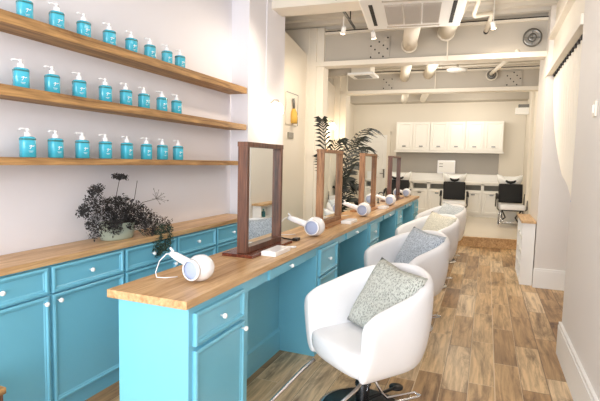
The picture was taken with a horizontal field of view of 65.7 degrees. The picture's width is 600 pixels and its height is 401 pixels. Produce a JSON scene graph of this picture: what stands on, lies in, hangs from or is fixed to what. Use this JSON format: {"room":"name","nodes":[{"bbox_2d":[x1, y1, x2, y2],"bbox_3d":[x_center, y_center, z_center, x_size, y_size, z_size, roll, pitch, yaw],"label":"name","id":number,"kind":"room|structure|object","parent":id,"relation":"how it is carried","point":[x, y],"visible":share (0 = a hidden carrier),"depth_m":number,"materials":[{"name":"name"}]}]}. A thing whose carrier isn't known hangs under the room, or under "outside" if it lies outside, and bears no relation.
{"room":"salon","nodes":[
{"label":"salon","id":0,"kind":"room"},
{"bbox_2d":[0,0,306,254],"bbox_3d":[-1.792,-0.476,2.739,0.400,3.400,9.000,3,5,22],"label":"wall","id":1,"kind":"structure","parent":0,"point":[39,204],"depth_m":3.48,"materials":[{"name":"white paint"}]},
{"bbox_2d":[0,157,237,164],"bbox_3d":[-1.389,-0.249,2.972,0.200,0.041,3.900,3,5,22],"label":"wall shelf","id":2,"kind":"object","parent":1,"relation":"attached to","point":[3,160],"visible":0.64,"depth_m":2.98,"materials":[{"name":"brown wood"}]},
{"bbox_2d":[18,127,35,157],"bbox_3d":[-1.531,-0.324,2.605,0.064,0.164,0.086,5,6,33],"label":"pump bottle","id":3,"kind":"object","parent":2,"relation":"on","point":[27,143],"visible":0.99,"depth_m":2.59,"materials":[{"name":"teal plastic"}]},
{"bbox_2d":[47,130,63,157],"bbox_3d":[-1.462,-0.337,2.775,0.064,0.164,0.086,4,6,28],"label":"pump bottle","id":4,"kind":"object","parent":2,"relation":"on","point":[55,144],"visible":0.99,"depth_m":2.76,"materials":[{"name":"teal plastic"}]},
{"bbox_2d":[75,132,89,157],"bbox_3d":[-1.389,-0.351,2.958,0.064,0.164,0.086,5,6,34],"label":"pump bottle","id":5,"kind":"object","parent":2,"relation":"on","point":[82,146],"visible":0.98,"depth_m":2.94,"materials":[{"name":"teal plastic"}]},
{"bbox_2d":[98,134,111,158],"bbox_3d":[-1.317,-0.365,3.137,0.064,0.164,0.086,5,6,37],"label":"pump bottle","id":6,"kind":"object","parent":2,"relation":"on","point":[105,147],"visible":1,"depth_m":3.12,"materials":[{"name":"teal plastic"}]},
{"bbox_2d":[120,136,132,158],"bbox_3d":[-1.241,-0.379,3.324,0.064,0.164,0.086,4,5,27],"label":"pump bottle","id":7,"kind":"object","parent":2,"relation":"on","point":[126,147],"visible":0.97,"depth_m":3.30,"materials":[{"name":"teal plastic"}]},
{"bbox_2d":[140,137,151,159],"bbox_3d":[-1.165,-0.394,3.515,0.064,0.164,0.086,6,7,44],"label":"pump bottle","id":8,"kind":"object","parent":2,"relation":"on","point":[146,148],"visible":0.94,"depth_m":3.50,"materials":[{"name":"teal plastic"}]},
{"bbox_2d":[157,139,167,159],"bbox_3d":[-1.094,-0.407,3.689,0.064,0.164,0.086,4,6,29],"label":"pump bottle","id":9,"kind":"object","parent":2,"relation":"on","point":[162,149],"visible":1,"depth_m":3.67,"materials":[{"name":"teal plastic"}]},
{"bbox_2d":[0,83,245,129],"bbox_3d":[-1.373,-0.613,2.959,0.200,0.055,3.940,3,5,22],"label":"wall shelf","id":10,"kind":"object","parent":1,"relation":"attached to","point":[7,92],"visible":1,"depth_m":3.00,"materials":[{"name":"brown wood"}]},
{"bbox_2d":[11,58,29,87],"bbox_3d":[-1.534,-0.692,2.547,0.064,0.164,0.086,6,7,44],"label":"pump bottle","id":11,"kind":"object","parent":10,"relation":"on","point":[20,75],"visible":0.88,"depth_m":2.53,"materials":[{"name":"teal plastic"}]},
{"bbox_2d":[43,65,59,92],"bbox_3d":[-1.459,-0.706,2.730,0.064,0.164,0.086,5,6,37],"label":"pump bottle","id":12,"kind":"object","parent":10,"relation":"on","point":[51,80],"visible":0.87,"depth_m":2.71,"materials":[{"name":"teal plastic"}]},
{"bbox_2d":[71,72,86,97],"bbox_3d":[-1.387,-0.720,2.912,0.064,0.164,0.086,6,7,43],"label":"pump bottle","id":13,"kind":"object","parent":10,"relation":"on","point":[79,87],"visible":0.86,"depth_m":2.90,"materials":[{"name":"teal plastic"}]},
{"bbox_2d":[98,78,111,101],"bbox_3d":[-1.307,-0.735,3.111,0.064,0.164,0.086,6,7,43],"label":"pump bottle","id":14,"kind":"object","parent":10,"relation":"on","point":[105,91],"visible":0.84,"depth_m":3.09,"materials":[{"name":"teal plastic"}]},
{"bbox_2d":[119,82,131,104],"bbox_3d":[-1.235,-0.748,3.288,0.064,0.164,0.086,5,6,37],"label":"pump bottle","id":15,"kind":"object","parent":10,"relation":"on","point":[125,94],"visible":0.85,"depth_m":3.27,"materials":[{"name":"teal plastic"}]},
{"bbox_2d":[138,87,149,107],"bbox_3d":[-1.165,-0.761,3.461,0.064,0.164,0.086,4,6,30],"label":"pump bottle","id":16,"kind":"object","parent":10,"relation":"on","point":[143,98],"visible":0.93,"depth_m":3.44,"materials":[{"name":"teal plastic"}]},
{"bbox_2d":[0,9,246,93],"bbox_3d":[-1.365,-0.979,2.928,0.200,0.060,3.940,3,5,22],"label":"wall shelf","id":17,"kind":"object","parent":1,"relation":"attached to","point":[12,23],"visible":1,"depth_m":3.00,"materials":[{"name":"brown wood"}]},
{"bbox_2d":[16,0,33,18],"bbox_3d":[-1.512,-1.063,2.546,0.064,0.164,0.086,5,6,39],"label":"pump bottle","id":18,"kind":"object","parent":17,"relation":"on","point":[23,7],"visible":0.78,"depth_m":2.53,"materials":[{"name":"teal plastic"}]},
{"bbox_2d":[48,2,64,28],"bbox_3d":[-1.436,-1.077,2.736,0.064,0.164,0.086,6,7,42],"label":"pump bottle","id":19,"kind":"object","parent":17,"relation":"on","point":[56,18],"visible":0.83,"depth_m":2.72,"materials":[{"name":"teal plastic"}]},
{"bbox_2d":[76,12,90,37],"bbox_3d":[-1.361,-1.091,2.920,0.064,0.164,0.086,4,6,33],"label":"pump bottle","id":20,"kind":"object","parent":17,"relation":"on","point":[83,27],"visible":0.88,"depth_m":2.90,"materials":[{"name":"teal plastic"}]},
{"bbox_2d":[102,22,115,45],"bbox_3d":[-1.283,-1.106,3.118,0.064,0.164,0.086,6,7,43],"label":"pump bottle","id":21,"kind":"object","parent":17,"relation":"on","point":[109,36],"visible":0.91,"depth_m":3.10,"materials":[{"name":"teal plastic"}]},
{"bbox_2d":[125,30,137,52],"bbox_3d":[-1.204,-1.121,3.311,0.064,0.164,0.086,5,6,35],"label":"pump bottle","id":22,"kind":"object","parent":17,"relation":"on","point":[131,43],"visible":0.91,"depth_m":3.29,"materials":[{"name":"teal plastic"}]},
{"bbox_2d":[285,91,297,125],"bbox_3d":[-0.083,-1.233,6.272,0.110,0.425,0.400,3,5,22],"label":"wall picture","id":23,"kind":"object","parent":1,"relation":"attached to","point":[291,99],"visible":1,"depth_m":6.23,"materials":[{"name":"beige paint"}]},
{"bbox_2d":[291,98,297,123],"bbox_3d":[-0.084,-1.208,6.275,0.110,0.336,0.110,3,5,22],"label":"bottle","id":24,"kind":"object","parent":23,"relation":"on","point":[294,117],"depth_m":6.24,"materials":[{"name":"glass"}]},
{"bbox_2d":[230,0,284,213],"bbox_3d":[-0.553,-0.663,5.268,0.410,3.400,0.890,3,5,22],"label":"wall pier","id":25,"kind":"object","parent":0,"point":[258,31],"visible":0.36,"depth_m":4.89,"materials":[{"name":"white paint"}]},
{"bbox_2d":[285,28,327,220],"bbox_3d":[0.046,-0.796,6.978,0.645,3.400,0.260,3,5,22],"label":"wall column","id":26,"kind":"structure","parent":0,"point":[312,41],"depth_m":6.76,"materials":[{"name":"beige paint"}]},
{"bbox_2d":[309,16,548,68],"bbox_3d":[1.617,-2.115,6.301,3.135,0.505,0.200,3,5,19],"label":"ceiling beam","id":27,"kind":"structure","parent":26,"relation":"attached to","point":[469,44],"depth_m":6.15,"materials":[{"name":"beige paint"}]},
{"bbox_2d":[369,36,389,58],"bbox_3d":[1.099,-2.122,6.447,0.290,0.300,0.016,3,5,22],"label":"plate","id":28,"kind":"object","parent":27,"relation":"on","point":[379,48],"visible":0.98,"depth_m":6.44,"materials":[{"name":"grey paint"}]},
{"bbox_2d":[400,65,411,81],"bbox_3d":[1.724,-2.179,7.522,0.168,0.168,2.050,2,5,11],"label":"air duct","id":29,"kind":"object","parent":27,"relation":"attached to","point":[405,71],"visible":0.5,"depth_m":7.77,"materials":[{"name":"metal"}]},
{"bbox_2d":[328,67,378,78],"bbox_3d":[0.669,-2.040,7.356,1.091,0.272,0.400,3,5,22],"label":"air conditioner","id":30,"kind":"object","parent":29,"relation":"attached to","point":[363,72],"visible":0.47,"depth_m":7.23,"materials":[{"name":"beige paint"}]},
{"bbox_2d":[401,27,420,52],"bbox_3d":[1.341,-2.023,5.592,0.210,0.210,1.230,2,5,11],"label":"air duct","id":31,"kind":"object","parent":27,"relation":"attached to","point":[409,44],"visible":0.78,"depth_m":5.64,"materials":[{"name":"metal"}]},
{"bbox_2d":[437,1,469,40],"bbox_3d":[1.778,-2.129,5.429,0.222,0.222,1.230,2,5,11],"label":"air duct","id":32,"kind":"object","parent":27,"relation":"attached to","point":[444,33],"visible":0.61,"depth_m":5.75,"materials":[{"name":"metal"}]},
{"bbox_2d":[523,28,541,46],"bbox_3d":[2.903,-2.035,5.808,0.218,0.218,0.050,3,5,22],"label":"round vent","id":33,"kind":"object","parent":27,"relation":"attached to","point":[532,34],"visible":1,"depth_m":5.79,"materials":[{"name":"metal"}]},
{"bbox_2d":[85,246,572,400],"bbox_3d":[0.869,1.293,3.315,5.300,0.100,11.800,3,5,22],"label":"floor","id":34,"kind":"structure","parent":0,"point":[494,337],"depth_m":3.68,"materials":[{"name":"brown wood"}]},
{"bbox_2d":[0,266,51,400],"bbox_3d":[-1.610,0.816,2.382,0.329,0.895,0.568,3,5,22],"label":"base cabinet","id":35,"kind":"object","parent":34,"relation":"on","point":[25,354],"visible":0.99,"depth_m":2.45,"materials":[{"name":"teal paint"}]},
{"bbox_2d":[48,249,123,400],"bbox_3d":[-1.397,0.776,2.910,0.329,0.895,0.568,3,5,22],"label":"base cabinet","id":36,"kind":"object","parent":34,"relation":"on","point":[84,322],"visible":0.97,"depth_m":2.82,"materials":[{"name":"teal paint"}]},
{"bbox_2d":[123,237,177,283],"bbox_3d":[-1.186,0.736,3.435,0.329,0.895,0.563,3,5,22],"label":"drawer","id":37,"kind":"object","parent":34,"relation":"on","point":[140,261],"visible":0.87,"depth_m":3.29,"materials":[{"name":"teal paint"}]},
{"bbox_2d":[119,281,247,400],"bbox_3d":[-0.543,0.860,2.348,0.439,0.863,0.540,3,5,22],"label":"base cabinet","id":38,"kind":"object","parent":34,"relation":"on","point":[199,352],"visible":0.89,"depth_m":2.12,"materials":[{"name":"teal paint"}]},
{"bbox_2d":[107,195,418,309],"bbox_3d":[0.673,0.176,5.368,0.430,0.037,7.230,3,5,22],"label":"countertop","id":39,"kind":"structure","parent":38,"relation":"on","point":[229,272],"depth_m":2.41,"materials":[{"name":"brown wood"}]},
{"bbox_2d":[155,247,214,280],"bbox_3d":[-0.572,0.316,2.308,0.312,0.147,0.148,4,6,30],"label":"hair dryer","id":40,"kind":"object","parent":39,"relation":"on","point":[200,267],"visible":1,"depth_m":2.23,"materials":[{"name":"white plastic"}]},
{"bbox_2d":[184,262,196,278],"bbox_3d":[-0.517,0.333,2.222,0.091,0.091,0.020,4,6,30],"label":"grille","id":41,"kind":"object","parent":40,"relation":"attached to","point":[190,268],"depth_m":2.21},
{"bbox_2d":[222,142,291,258],"bbox_3d":[-0.262,-0.026,3.113,0.210,0.706,0.630,3,5,22],"label":"mirror","id":42,"kind":"object","parent":39,"relation":"on","point":[260,165],"visible":0.99,"depth_m":3.04,"materials":[{"name":"brown wood"}]},
{"bbox_2d":[248,147,276,244],"bbox_3d":[-0.258,-0.036,3.089,0.005,0.621,0.466,3,5,22],"label":"mirror glass","id":43,"kind":"object","parent":42,"relation":"on","point":[263,161],"depth_m":3.10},
{"bbox_2d":[261,245,290,256],"bbox_3d":[-0.153,0.325,3.004,0.100,0.031,0.240,3,5,22],"label":"tray","id":44,"kind":"object","parent":39,"relation":"on","point":[277,250],"visible":1,"depth_m":2.94,"materials":[{"name":"white plastic"}]},
{"bbox_2d":[248,248,315,290],"bbox_3d":[-0.191,0.411,3.053,0.332,0.073,1.088,3,5,22],"label":"drawer","id":45,"kind":"object","parent":39,"relation":"attached to","point":[254,282],"visible":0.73,"depth_m":2.86,"materials":[{"name":"teal paint"}]},
{"bbox_2d":[281,213,324,235],"bbox_3d":[0.016,0.193,3.742,0.371,0.175,0.176,3,5,22],"label":"hair dryer","id":46,"kind":"object","parent":39,"relation":"on","point":[314,226],"visible":0.98,"depth_m":3.66,"materials":[{"name":"white plastic"}]},
{"bbox_2d":[315,149,346,228],"bbox_3d":[0.280,-0.129,4.460,0.210,0.706,0.700,3,5,22],"label":"mirror","id":47,"kind":"object","parent":39,"relation":"on","point":[329,177],"visible":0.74,"depth_m":4.40,"materials":[{"name":"brown wood"}]},
{"bbox_2d":[323,153,338,219],"bbox_3d":[0.284,-0.139,4.436,0.005,0.621,0.536,3,5,22],"label":"mirror glass","id":48,"kind":"object","parent":47,"relation":"on","point":[331,173],"depth_m":4.47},
{"bbox_2d":[341,200,370,215],"bbox_3d":[0.603,0.085,5.173,0.371,0.175,0.176,3,5,22],"label":"hair dryer","id":49,"kind":"object","parent":39,"relation":"on","point":[363,209],"visible":0.96,"depth_m":5.09,"materials":[{"name":"white plastic"}]},
{"bbox_2d":[350,153,378,211],"bbox_3d":[0.850,-0.236,5.875,0.210,0.706,0.760,3,5,22],"label":"mirror","id":50,"kind":"object","parent":39,"relation":"on","point":[368,162],"visible":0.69,"depth_m":5.83,"materials":[{"name":"brown wood"}]},
{"bbox_2d":[364,156,373,204],"bbox_3d":[0.854,-0.247,5.851,0.005,0.621,0.596,3,5,22],"label":"mirror glass","id":51,"kind":"object","parent":50,"relation":"on","point":[368,160],"depth_m":5.90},
{"bbox_2d":[381,156,403,201],"bbox_3d":[1.513,-0.362,7.522,0.210,0.706,0.880,3,5,22],"label":"mirror","id":52,"kind":"object","parent":39,"relation":"on","point":[394,162],"visible":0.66,"depth_m":7.48,"materials":[{"name":"brown wood"}]},
{"bbox_2d":[391,158,398,195],"bbox_3d":[1.517,-0.372,7.498,0.005,0.621,0.716,3,5,22],"label":"mirror glass","id":53,"kind":"object","parent":52,"relation":"on","point":[394,161],"depth_m":7.56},
{"bbox_2d":[175,227,215,265],"bbox_3d":[-0.975,0.696,3.959,0.329,0.895,0.566,3,5,22],"label":"base cabinet","id":54,"kind":"object","parent":34,"relation":"on","point":[189,245],"visible":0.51,"depth_m":3.88,"materials":[{"name":"teal paint"}]},
{"bbox_2d":[215,222,236,253],"bbox_3d":[-0.760,0.655,4.492,0.329,0.895,0.583,3,5,22],"label":"base cabinet","id":55,"kind":"object","parent":34,"relation":"on","point":[226,235],"visible":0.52,"depth_m":4.32,"materials":[{"name":"teal paint"}]},
{"bbox_2d":[247,276,279,378],"bbox_3d":[-0.399,0.793,3.166,0.095,0.863,1.088,3,5,22],"label":"panel","id":56,"kind":"object","parent":34,"relation":"on","point":[263,333],"visible":0.35,"depth_m":3.40,"materials":[{"name":"teal paint"}]},
{"bbox_2d":[278,237,337,355],"bbox_3d":[0.057,0.745,3.854,0.427,0.863,0.530,3,5,22],"label":"base cabinet","id":57,"kind":"object","parent":34,"relation":"on","point":[297,282],"visible":0.36,"depth_m":3.62,"materials":[{"name":"teal paint"}]},
{"bbox_2d":[313,116,384,212],"bbox_3d":[0.831,-0.141,7.096,0.614,2.113,2.180,5,6,33],"label":"palm plant","id":58,"kind":"object","parent":34,"relation":"on","point":[354,187],"visible":0.43,"depth_m":6.80,"materials":[{"name":"green plant"}]},
{"bbox_2d":[269,263,433,400],"bbox_3d":[0.324,0.846,2.742,0.969,0.862,0.664,-2,6,-31],"label":"salon chair","id":59,"kind":"object","parent":34,"relation":"on","point":[393,342],"visible":0.94,"depth_m":2.63,"materials":[{"name":"white leather"}]},
{"bbox_2d":[347,257,427,327],"bbox_3d":[0.512,0.603,2.808,0.269,0.432,0.498,-1,5,-27],"label":"cushion","id":60,"kind":"object","parent":59,"relation":"on","point":[387,285],"visible":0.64,"depth_m":2.78,"materials":[{"name":"fabric"}]},
{"bbox_2d":[339,218,379,276],"bbox_3d":[0.668,0.629,5.372,0.427,0.863,0.550,3,5,22],"label":"base cabinet","id":61,"kind":"object","parent":34,"relation":"on","point":[352,250],"visible":0.38,"depth_m":5.11,"materials":[{"name":"teal paint"}]},
{"bbox_2d":[378,206,402,241],"bbox_3d":[1.283,0.513,6.898,0.427,0.863,0.550,3,5,22],"label":"base cabinet","id":62,"kind":"object","parent":34,"relation":"on","point":[387,227],"visible":0.29,"depth_m":6.62,"materials":[{"name":"teal paint"}]},
{"bbox_2d":[364,230,449,331],"bbox_3d":[0.904,0.731,4.250,0.969,0.862,0.664,-2,6,-31],"label":"salon chair","id":63,"kind":"object","parent":34,"relation":"on","point":[435,261],"visible":0.37,"depth_m":4.16,"materials":[{"name":"white leather"}]},
{"bbox_2d":[394,227,446,263],"bbox_3d":[1.092,0.488,4.316,0.269,0.432,0.498,-1,5,-27],"label":"cushion","id":64,"kind":"object","parent":63,"relation":"on","point":[418,242],"visible":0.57,"depth_m":4.29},
{"bbox_2d":[402,199,417,223],"bbox_3d":[1.894,0.398,8.416,0.427,0.863,0.630,3,5,22],"label":"base cabinet","id":65,"kind":"object","parent":34,"relation":"on","point":[409,213],"visible":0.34,"depth_m":8.09,"materials":[{"name":"teal paint"}]},
{"bbox_2d":[395,214,459,288],"bbox_3d":[1.504,0.617,5.740,0.969,0.862,0.664,-2,6,-31],"label":"salon chair","id":66,"kind":"object","parent":34,"relation":"on","point":[452,231],"visible":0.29,"depth_m":5.66,"materials":[{"name":"white leather"}]},
{"bbox_2d":[421,211,456,230],"bbox_3d":[1.692,0.374,5.806,0.269,0.432,0.498,-1,5,-27],"label":"cushion","id":67,"kind":"object","parent":66,"relation":"on","point":[435,222],"visible":0.48,"depth_m":5.77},
{"bbox_2d":[346,208,517,238],"bbox_3d":[2.755,0.552,10.853,4.550,0.180,4.340,3,5,22],"label":"platform","id":68,"kind":"object","parent":34,"relation":"on","point":[475,226],"depth_m":9.70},
{"bbox_2d":[383,171,411,196],"bbox_3d":[2.379,-0.141,11.293,0.636,1.131,1.116,3,5,18],"label":"chair","id":69,"kind":"object","parent":68,"relation":"on","point":[404,177],"visible":0.25,"depth_m":11.29,"materials":[{"name":"metal"}]},
{"bbox_2d":[411,181,428,212],"bbox_3d":[3.233,-0.090,12.508,0.440,0.840,0.430,3,5,22],"label":"base unit","id":70,"kind":"object","parent":68,"relation":"on","point":[420,189],"visible":0.73,"depth_m":12.34,"materials":[{"name":"white paint"}]},
{"bbox_2d":[427,182,444,209],"bbox_3d":[3.643,-0.067,12.345,0.440,0.840,0.430,3,5,22],"label":"base unit","id":71,"kind":"object","parent":68,"relation":"on","point":[434,188],"visible":0.65,"depth_m":12.22,"materials":[{"name":"white paint"}]},
{"bbox_2d":[439,172,468,207],"bbox_3d":[3.594,-0.076,10.863,0.636,1.131,1.116,3,5,18],"label":"chair","id":72,"kind":"object","parent":68,"relation":"on","point":[454,185],"visible":0.68,"depth_m":10.87,"materials":[{"name":"black leather"}]},
{"bbox_2d":[443,172,466,181],"bbox_3d":[3.706,-0.505,11.145,0.551,0.320,0.449,3,5,18],"label":"basin","id":73,"kind":"object","parent":72,"relation":"in","point":[447,177],"depth_m":10.99,"materials":[{"name":"white ceramic"}]},
{"bbox_2d":[463,183,482,216],"bbox_3d":[4.463,-0.020,12.018,0.440,0.840,0.430,3,5,22],"label":"base unit","id":74,"kind":"object","parent":68,"relation":"on","point":[473,209],"visible":0.73,"depth_m":11.86,"materials":[{"name":"white paint"}]},
{"bbox_2d":[458,238,516,249],"bbox_3d":[2.493,0.731,8.745,3.454,0.166,0.025,3,5,17],"label":"trim","id":75,"kind":"structure","parent":68,"relation":"attached to","point":[472,242],"depth_m":8.45,"materials":[{"name":"brown wood"}]},
{"bbox_2d":[481,184,499,217],"bbox_3d":[4.873,0.003,11.855,0.440,0.840,0.430,3,5,22],"label":"base unit","id":76,"kind":"object","parent":68,"relation":"on","point":[488,208],"visible":0.66,"depth_m":11.72,"materials":[{"name":"white paint"}]},
{"bbox_2d":[495,174,527,226],"bbox_3d":[4.652,-0.002,10.281,0.636,1.131,1.116,3,5,18],"label":"chair","id":77,"kind":"object","parent":68,"relation":"on","point":[510,191],"visible":0.9,"depth_m":10.29,"materials":[{"name":"metal"}]},
{"bbox_3d":[2.823,-0.114,12.671,0.440,0.840,0.430,3,5,22],"label":"base unit","id":78,"kind":"object","parent":68,"relation":"on","visible":0},
{"bbox_2d":[409,179,498,184],"bbox_3d":[3.865,-0.496,12.245,2.710,0.038,0.470,3,5,22],"label":"countertop","id":79,"kind":"structure","parent":78,"relation":"on","point":[409,179],"depth_m":11.98,"materials":[{"name":"white paint"}]},
{"bbox_2d":[401,172,501,182],"bbox_3d":[3.908,-0.622,12.389,2.710,0.190,0.128,3,5,22],"label":"raised ledge","id":80,"kind":"object","parent":79,"relation":"on","point":[414,176],"visible":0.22,"depth_m":12.26,"materials":[{"name":"white paint"}]},
{"bbox_2d":[437,160,455,173],"bbox_3d":[3.877,-0.887,12.299,0.450,0.348,0.265,3,5,22],"label":"box","id":81,"kind":"object","parent":80,"relation":"on","point":[446,166],"visible":0.98,"depth_m":12.18,"materials":[{"name":"white plastic"}]},
{"bbox_2d":[415,204,466,263],"bbox_3d":[2.119,0.506,7.213,0.969,0.862,0.664,-2,6,-31],"label":"salon chair","id":82,"kind":"object","parent":34,"relation":"on","point":[462,215],"visible":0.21,"depth_m":7.12,"materials":[{"name":"white leather"}]},
{"bbox_2d":[438,202,464,214],"bbox_3d":[2.307,0.263,7.279,0.269,0.432,0.498,-1,5,-27],"label":"cushion","id":83,"kind":"object","parent":82,"relation":"on","point":[446,208],"visible":0.37,"depth_m":7.23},
{"bbox_2d":[515,214,535,285],"bbox_3d":[3.025,0.631,6.271,0.165,0.815,0.950,3,5,22],"label":"base cabinet","id":84,"kind":"object","parent":34,"relation":"on","point":[526,223],"visible":1,"depth_m":5.86,"materials":[{"name":"white paint"}]},
{"bbox_2d":[530,5,570,279],"bbox_3d":[3.432,-0.635,6.010,0.640,3.400,1.030,3,5,22],"label":"wall pier","id":85,"kind":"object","parent":34,"relation":"on","point":[550,195],"visible":0.23,"depth_m":5.66,"materials":[{"name":"white paint"}]},
{"bbox_2d":[532,268,564,290],"bbox_3d":[3.218,0.977,5.649,0.700,0.240,0.025,3,5,22],"label":"baseboard","id":86,"kind":"object","parent":85,"relation":"attached to","point":[542,278],"visible":0.43,"depth_m":5.70,"materials":[{"name":"white paint"}]},
{"bbox_3d":[-1.821,0.856,1.858,0.329,0.895,0.560,3,5,22],"label":"base cabinet","id":87,"kind":"object","parent":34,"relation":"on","visible":0},
{"bbox_2d":[0,213,236,275],"bbox_3d":[-1.314,0.291,3.091,0.302,0.037,3.700,3,5,22],"label":"countertop","id":88,"kind":"structure","parent":87,"relation":"on","point":[17,262],"depth_m":2.90,"materials":[{"name":"brown wood"}]},
{"bbox_2d":[75,173,173,257],"bbox_3d":[-1.198,0.118,3.254,0.320,0.626,0.775,4,6,29],"label":"potted plant","id":89,"kind":"object","parent":88,"relation":"on","point":[114,229],"visible":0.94,"depth_m":3.18,"materials":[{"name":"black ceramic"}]},
{"bbox_2d":[326,81,334,149],"bbox_3d":[0.108,-0.787,8.358,0.340,3.150,2.340,3,5,22],"label":"wall","id":90,"kind":"structure","parent":0,"point":[331,89],"depth_m":9.00,"materials":[{"name":"beige paint"}]},
{"bbox_2d":[333,75,349,210],"bbox_3d":[0.742,-0.987,9.407,0.400,3.400,0.300,3,5,22],"label":"wall column","id":91,"kind":"structure","parent":0,"point":[342,101],"depth_m":9.19,"materials":[{"name":"beige paint"}]},
{"bbox_2d":[346,96,354,208],"bbox_3d":[0.986,-1.161,11.510,0.800,3.400,4.200,3,5,22],"label":"wall","id":92,"kind":"structure","parent":0,"point":[352,107],"depth_m":13.10,"materials":[{"name":"beige paint"}]},
{"bbox_2d":[285,0,558,71],"bbox_3d":[1.352,-2.369,4.949,6.200,0.140,15.900,3,5,22],"label":"ceiling","id":93,"kind":"structure","parent":0,"point":[504,9],"depth_m":6.20,"materials":[{"name":"beige paint"}]},
{"bbox_2d":[272,0,480,16],"bbox_3d":[1.208,-2.165,4.752,3.523,0.240,0.300,3,5,18],"label":"beam","id":94,"kind":"structure","parent":93,"relation":"attached to","point":[284,8],"depth_m":5.05,"materials":[{"name":"beige paint"}]},
{"bbox_2d":[471,1,492,33],"bbox_3d":[2.025,-2.115,5.146,0.241,0.159,1.540,3,5,22],"label":"drain pipe","id":95,"kind":"object","parent":93,"relation":"attached to","point":[474,14],"visible":0.95,"depth_m":5.32,"materials":[{"name":"beige paint"}]},
{"bbox_2d":[351,101,526,217],"bbox_3d":[3.651,-1.197,12.650,4.900,3.400,0.200,3,5,22],"label":"wall","id":96,"kind":"structure","parent":0,"point":[381,117],"depth_m":12.25,"materials":[{"name":"beige paint"}]},
{"bbox_2d":[355,131,390,200],"bbox_3d":[2.049,-0.854,13.143,0.940,2.200,0.130,3,5,22],"label":"door","id":97,"kind":"structure","parent":96,"relation":"in","point":[380,144],"depth_m":13.05,"materials":[{"name":"white paint"}]},
{"bbox_2d":[396,122,430,150],"bbox_3d":[3.067,-1.724,12.547,0.891,0.760,0.349,3,5,22],"label":"upper cabinet","id":98,"kind":"object","parent":96,"relation":"attached to","point":[410,136],"visible":0.85,"depth_m":12.41,"materials":[{"name":"white paint"}]},
{"bbox_2d":[350,92,528,104],"bbox_3d":[3.543,-2.729,12.226,4.450,0.280,0.450,3,5,22],"label":"trim","id":99,"kind":"structure","parent":96,"relation":"attached to","point":[493,96],"depth_m":11.96,"materials":[{"name":"grey paint"}]},
{"bbox_2d":[396,152,498,174],"bbox_3d":[3.889,-1.001,12.450,2.630,0.535,0.019,3,5,22],"label":"backsplash","id":100,"kind":"structure","parent":96,"relation":"attached to","point":[469,163],"depth_m":12.34,"materials":[{"name":"paint"}]},
{"bbox_2d":[430,122,465,150],"bbox_3d":[3.890,-1.677,12.220,0.876,0.760,0.349,3,5,22],"label":"upper cabinet","id":101,"kind":"object","parent":96,"relation":"attached to","point":[444,136],"visible":0.86,"depth_m":12.08,"materials":[{"name":"white paint"}]},
{"bbox_2d":[394,150,503,153],"bbox_3d":[3.881,-1.278,12.254,2.730,0.038,0.349,3,5,22],"label":"ledge","id":102,"kind":"object","parent":96,"relation":"attached to","point":[394,150],"visible":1,"depth_m":12.05,"materials":[{"name":"white paint"}]},
{"bbox_2d":[465,121,503,151],"bbox_3d":[4.716,-1.630,11.891,0.896,0.760,0.349,3,5,22],"label":"upper cabinet","id":103,"kind":"object","parent":96,"relation":"attached to","point":[481,136],"visible":0.91,"depth_m":11.75,"materials":[{"name":"white paint"}]},
{"bbox_2d":[521,91,537,213],"bbox_3d":[4.723,-0.875,9.163,0.200,3.400,5.800,3,5,22],"label":"wall","id":104,"kind":"structure","parent":0,"point":[536,92],"depth_m":10.67,"materials":[{"name":"beige paint"}]},
{"bbox_2d":[346,65,539,95],"bbox_3d":[2.567,-2.184,8.516,3.455,0.420,0.200,3,5,19],"label":"ceiling beam","id":105,"kind":"structure","parent":104,"relation":"attached to","point":[474,80],"depth_m":8.44,"materials":[{"name":"beige paint"}]},
{"bbox_2d":[505,71,521,86],"bbox_3d":[3.722,-2.122,8.094,0.260,0.260,0.016,3,5,22],"label":"plate","id":106,"kind":"object","parent":105,"relation":"on","point":[513,78],"visible":1,"depth_m":8.09,"materials":[{"name":"grey paint"}]},
{"bbox_2d":[524,91,535,213],"bbox_3d":[4.351,-0.834,8.586,0.060,3.400,2.850,3,5,22],"label":"trim","id":107,"kind":"structure","parent":104,"relation":"attached to","point":[533,93],"depth_m":9.77,"materials":[{"name":"beige paint"}]},
{"bbox_2d":[545,0,599,400],"bbox_3d":[1.427,-0.297,1.510,0.300,3.400,9.100,3,5,22],"label":"wall","id":108,"kind":"structure","parent":0,"point":[581,301],"depth_m":3.16,"materials":[{"name":"white paint"}]},
{"bbox_2d":[358,0,466,29],"bbox_3d":[1.064,-1.919,4.361,0.920,0.351,0.920,3,5,14],"label":"air conditioner","id":109,"kind":"object","parent":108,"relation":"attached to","point":[378,14],"visible":1,"depth_m":4.33,"materials":[{"name":"beige paint"}]},
{"bbox_2d":[384,4,402,24],"bbox_3d":[0.896,-1.757,4.416,0.154,0.013,0.600,3,5,14],"label":"grille","id":110,"kind":"object","parent":109,"relation":"attached to","point":[393,13],"depth_m":4.38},
{"bbox_2d":[404,3,421,23],"bbox_3d":[1.061,-1.750,4.375,0.154,0.013,0.600,3,5,14],"label":"grille","id":111,"kind":"object","parent":109,"relation":"attached to","point":[412,11],"depth_m":4.33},
{"bbox_2d":[422,2,441,23],"bbox_3d":[1.226,-1.743,4.335,0.154,0.013,0.600,3,5,14],"label":"grille","id":112,"kind":"object","parent":109,"relation":"attached to","point":[431,11],"depth_m":4.30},
{"bbox_2d":[553,34,582,201],"bbox_3d":[2.624,-0.661,4.588,0.089,1.538,2.140,3,5,22],"label":"curtain","id":113,"kind":"object","parent":108,"relation":"hanging from","point":[566,76],"visible":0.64,"depth_m":4.45,"materials":[{"name":"white fabric"}]},
{"bbox_2d":[556,322,598,400],"bbox_3d":[0.824,1.341,0.616,0.024,0.262,6.765,3,5,22],"label":"baseboard","id":114,"kind":"structure","parent":108,"relation":"attached to","point":[580,387],"depth_m":3.08,"materials":[{"name":"white paint"}]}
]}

